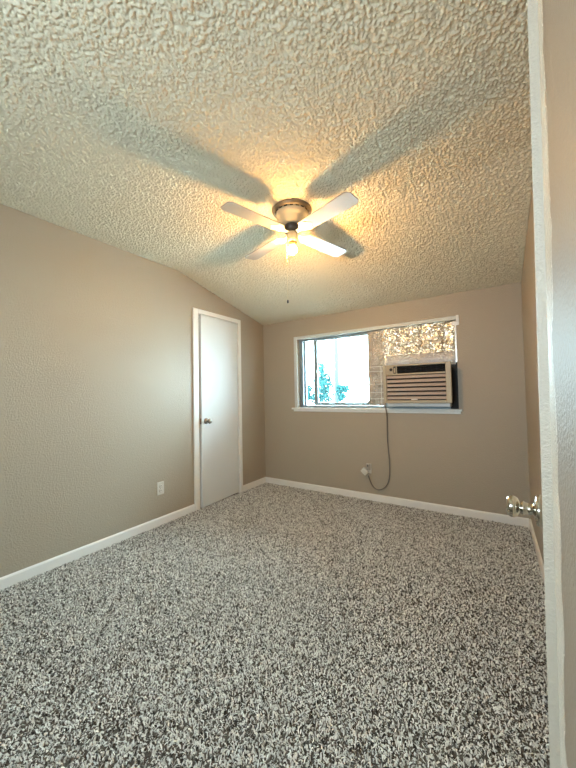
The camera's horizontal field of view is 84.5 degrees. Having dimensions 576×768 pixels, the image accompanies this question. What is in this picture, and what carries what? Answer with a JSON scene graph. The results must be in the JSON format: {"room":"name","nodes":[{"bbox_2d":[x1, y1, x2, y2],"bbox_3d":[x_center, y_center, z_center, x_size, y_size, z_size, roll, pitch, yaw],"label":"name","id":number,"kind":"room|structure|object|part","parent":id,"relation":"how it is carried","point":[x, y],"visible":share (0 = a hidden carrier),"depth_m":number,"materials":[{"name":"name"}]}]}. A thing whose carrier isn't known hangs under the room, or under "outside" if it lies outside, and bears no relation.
{"room":"empty bedroom","nodes":[
{"label":"empty bedroom","id":0,"kind":"room"},
{"bbox_2d":[0,203,265,577],"bbox_3d":[-1.739,0.069,2.636,0.600,2.443,4.522,-2,-2,33],"label":"wall","id":1,"kind":"structure","parent":0,"point":[96,337],"depth_m":2.44,"materials":[{"name":"beige paint"}]},
{"bbox_2d":[0,477,265,590],"bbox_3d":[-1.492,1.242,2.382,0.013,0.075,4.402,-2,-2,33],"label":"baseboard","id":2,"kind":"structure","parent":1,"relation":"attached to","point":[19,576],"depth_m":2.40,"materials":[{"name":"white wood"}]},
{"bbox_2d":[157,481,163,495],"bbox_3d":[-1.166,0.955,2.904,0.010,0.116,0.072,-2,-2,33],"label":"wall outlet","id":3,"kind":"object","parent":1,"relation":"attached to","point":[160,485],"visible":1,"depth_m":2.90,"materials":[{"name":"beige plastic"}]},
{"bbox_2d":[192,307,242,510],"bbox_3d":[-0.784,0.257,3.566,0.216,2.088,0.733,-2,-2,33],"label":"door","id":4,"kind":"structure","parent":1,"relation":"in","point":[217,386],"depth_m":3.50,"materials":[{"name":"white wood"}]},
{"bbox_3d":[-0.838,0.390,3.340,0.069,0.065,0.065,-2,-2,33],"label":"knob","id":5,"kind":"part","parent":4,"relation":"part of","materials":[{"name":"silver metal"}]},
{"bbox_2d":[0,0,532,324],"bbox_3d":[-0.094,-1.041,1.454,3.919,0.322,4.502,-2,-2,33],"label":"ceiling","id":6,"kind":"structure","parent":0,"point":[126,125],"depth_m":1.52,"materials":[{"name":"beige paint"}]},
{"bbox_2d":[221,192,358,302],"bbox_3d":[0.033,-0.862,2.143,0.793,0.640,0.793,-1,-2,4],"label":"ceiling fan","id":7,"kind":"object","parent":6,"relation":"hanging from","point":[293,216],"visible":1,"depth_m":2.06,"materials":[{"name":"white wood"}]},
{"bbox_3d":[-0.204,-1.023,1.948,0.424,0.020,0.125,0,-2,-41],"label":"blade","id":8,"kind":"part","parent":7,"relation":"part of","materials":[{"name":"grey wood"}]},
{"bbox_3d":[-0.171,-1.010,2.381,0.125,0.020,0.424,0,-2,-41],"label":"blade","id":9,"kind":"part","parent":7,"relation":"part of","materials":[{"name":"grey wood"}]},
{"bbox_3d":[0.032,-0.908,2.144,0.058,0.066,0.058,-2,-2,33],"label":"bulb","id":10,"kind":"part","parent":7,"relation":"part of","materials":[{"name":"white glass"}]},
{"bbox_3d":[0.263,-1.019,2.348,0.424,0.020,0.125,0,-2,-41],"label":"blade","id":11,"kind":"part","parent":7,"relation":"part of","materials":[{"name":"grey wood"}]},
{"bbox_3d":[0.230,-1.032,1.914,0.125,0.020,0.424,0,-2,-41],"label":"blade","id":12,"kind":"part","parent":7,"relation":"part of","materials":[{"name":"grey wood"}]},
{"bbox_2d":[0,482,549,767],"bbox_3d":[-0.225,1.222,1.528,4.369,0.013,4.552,-2,-2,33],"label":"floor","id":13,"kind":"structure","parent":0,"point":[265,625],"depth_m":1.48,"materials":[{"name":"carpet"}]},
{"bbox_2d":[263,282,530,518],"bbox_3d":[0.972,0.200,3.495,3.239,2.131,0.120,-2,-2,33],"label":"wall","id":14,"kind":"structure","parent":0,"point":[475,458],"depth_m":3.14,"materials":[{"name":"beige paint"}]},
{"bbox_2d":[366,463,370,472],"bbox_3d":[0.877,0.920,3.451,0.053,0.103,0.036,-2,-2,33],"label":"wall outlet","id":15,"kind":"object","parent":14,"relation":"attached to","point":[368,466],"visible":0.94,"depth_m":3.44,"materials":[{"name":"beige plastic"}]},
{"bbox_2d":[292,316,462,413],"bbox_3d":[0.868,-0.153,3.548,1.886,0.933,0.155,-2,-2,33],"label":"window","id":16,"kind":"structure","parent":14,"relation":"in","point":[318,407],"depth_m":3.72,"materials":[{"name":"grey"}]},
{"bbox_3d":[0.646,-0.150,3.758,1.022,0.802,0.020,-2,-2,33],"label":"fixed sash","id":17,"kind":"part","parent":16,"relation":"part of","materials":[{"name":"silver metal"}]},
{"bbox_3d":[0.632,-0.150,3.730,0.727,0.798,0.022,-2,-2,33],"label":"sliding sash","id":18,"kind":"part","parent":16,"relation":"part of","materials":[{"name":"clear glass"}]},
{"bbox_3d":[0.909,-0.158,3.563,1.774,0.852,0.085,-2,-2,33],"label":"frame","id":19,"kind":"part","parent":16,"relation":"part of","materials":[{"name":"silver metal"}]},
{"bbox_2d":[367,330,384,404],"bbox_3d":[0.968,-0.176,3.477,0.180,0.821,0.012,-2,-2,33],"label":"sheet","id":20,"kind":"object","parent":16,"relation":"attached to","point":[375,339],"visible":0.93,"depth_m":3.48,"materials":[{"name":"beige"}]},
{"bbox_3d":[0.877,0.291,3.535,1.886,0.045,0.155,-2,-2,33],"label":"sill","id":21,"kind":"part","parent":16,"relation":"part of","materials":[{"name":"white"}]},
{"bbox_2d":[383,315,458,365],"bbox_3d":[1.332,-0.411,3.217,0.723,0.464,0.061,-2,-2,33],"label":"sheet","id":22,"kind":"object","parent":16,"relation":"attached to","point":[434,342],"visible":0.92,"depth_m":3.21,"materials":[{"name":"beige"}]},
{"bbox_2d":[266,477,528,526],"bbox_3d":[0.880,1.229,3.457,2.793,0.075,0.013,-2,-2,33],"label":"baseboard","id":23,"kind":"structure","parent":14,"relation":"attached to","point":[495,517],"depth_m":3.21,"materials":[{"name":"white wood"}]},
{"bbox_2d":[361,361,458,489],"bbox_3d":[1.285,0.468,3.368,0.971,1.320,0.584,-2,-2,33],"label":"air conditioner","id":24,"kind":"object","parent":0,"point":[435,384],"visible":1,"depth_m":3.07,"materials":[{"name":"brown plastic"}]},
{"bbox_3d":[0.956,0.657,3.383,0.239,0.956,0.063,-2,-2,33],"label":"power cord","id":25,"kind":"part","parent":24,"relation":"part of","materials":[{"name":"grey plastic"}]},
{"bbox_2d":[386,373,445,398],"bbox_3d":[1.240,0.029,3.092,0.545,0.239,0.023,-2,-2,33],"label":"grille","id":26,"kind":"object","parent":24,"relation":"attached to","point":[398,385],"depth_m":3.09,"materials":[{"name":"beige plastic"}]},
{"bbox_3d":[1.247,-0.006,3.094,0.623,0.383,0.045,-2,-2,33],"label":"frame","id":27,"kind":"part","parent":24,"relation":"part of","materials":[{"name":"beige plastic"}]},
{"bbox_2d":[387,403,451,406],"bbox_3d":[1.324,0.200,3.199,0.583,0.046,0.192,-2,-2,33],"label":"window frame","id":28,"kind":"structure","parent":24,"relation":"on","point":[389,404],"depth_m":3.09,"materials":[{"name":"white"}]},
{"bbox_3d":[1.606,0.016,3.062,0.072,0.447,0.009,-2,-2,33],"label":"panel","id":29,"kind":"part","parent":24,"relation":"part of","materials":[{"name":"black plastic"}]},
{"bbox_2d":[521,184,543,563],"bbox_3d":[1.347,-0.023,1.571,0.100,2.443,2.702,-2,-2,33],"label":"wall","id":30,"kind":"structure","parent":0,"point":[528,284],"depth_m":2.20,"materials":[{"name":"beige paint"}]},
{"bbox_2d":[506,0,560,767],"bbox_3d":[0.756,0.147,0.934,0.116,2.061,0.770,-3,-2,41],"label":"door","id":31,"kind":"structure","parent":30,"relation":"in","point":[541,509],"depth_m":0.64,"materials":[{"name":"beige wood"}]},
{"bbox_3d":[0.520,0.274,0.697,0.068,0.066,0.066,-1,-2,33],"label":"knob","id":32,"kind":"part","parent":31,"relation":"part of","materials":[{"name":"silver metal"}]},
{"bbox_2d":[529,519,543,582],"bbox_3d":[1.609,1.170,2.005,0.013,0.075,1.652,-2,-2,33],"label":"baseboard","id":33,"kind":"structure","parent":30,"relation":"attached to","point":[537,550],"depth_m":2.22,"materials":[{"name":"white wood"}]},
{"bbox_2d":[538,0,575,767],"bbox_3d":[0.310,-0.077,-0.358,0.750,2.483,1.736,-1,-2,33],"label":"wall","id":34,"kind":"structure","parent":0,"point":[556,18],"depth_m":0.46,"materials":[{"name":"paint"}]},
{"label":"outside","id":35,"kind":"structure","parent":0,"visible":0},
{"bbox_3d":[4.834,1.836,14.662,20.000,0.100,22.098,-2,-2,33],"label":"ground","id":36,"kind":"structure","parent":35,"visible":0},
{"bbox_2d":[307,362,334,404],"bbox_3d":[0.976,0.506,10.099,1.124,2.429,0.578,-2,-2,33],"label":"tree","id":37,"kind":"object","parent":36,"relation":"on","point":[324,387],"visible":0.8,"depth_m":9.93,"materials":[{"name":"teal plant"}]},
{"bbox_2d":[334,339,339,402],"bbox_3d":[1.694,-0.590,11.081,0.200,4.650,0.195,-2,-2,33],"label":"utility pole","id":38,"kind":"object","parent":36,"relation":"on","point":[336,353],"visible":0.31,"depth_m":11.01,"materials":[{"name":"white"}]},
{"bbox_2d":[307,401,367,404],"bbox_3d":[2.686,1.171,11.399,12.000,1.110,0.070,-2,-2,33],"label":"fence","id":39,"kind":"object","parent":36,"relation":"on","point":[308,403],"visible":0.03,"depth_m":11.70,"materials":[{"name":"white"}]},
{"bbox_2d":[336,384,350,402],"bbox_3d":[1.726,0.836,9.854,0.540,1.725,0.369,-2,-2,33],"label":"bush","id":40,"kind":"object","parent":36,"relation":"on","point":[340,389],"visible":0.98,"depth_m":9.82,"materials":[{"name":"teal plant"}]}
]}

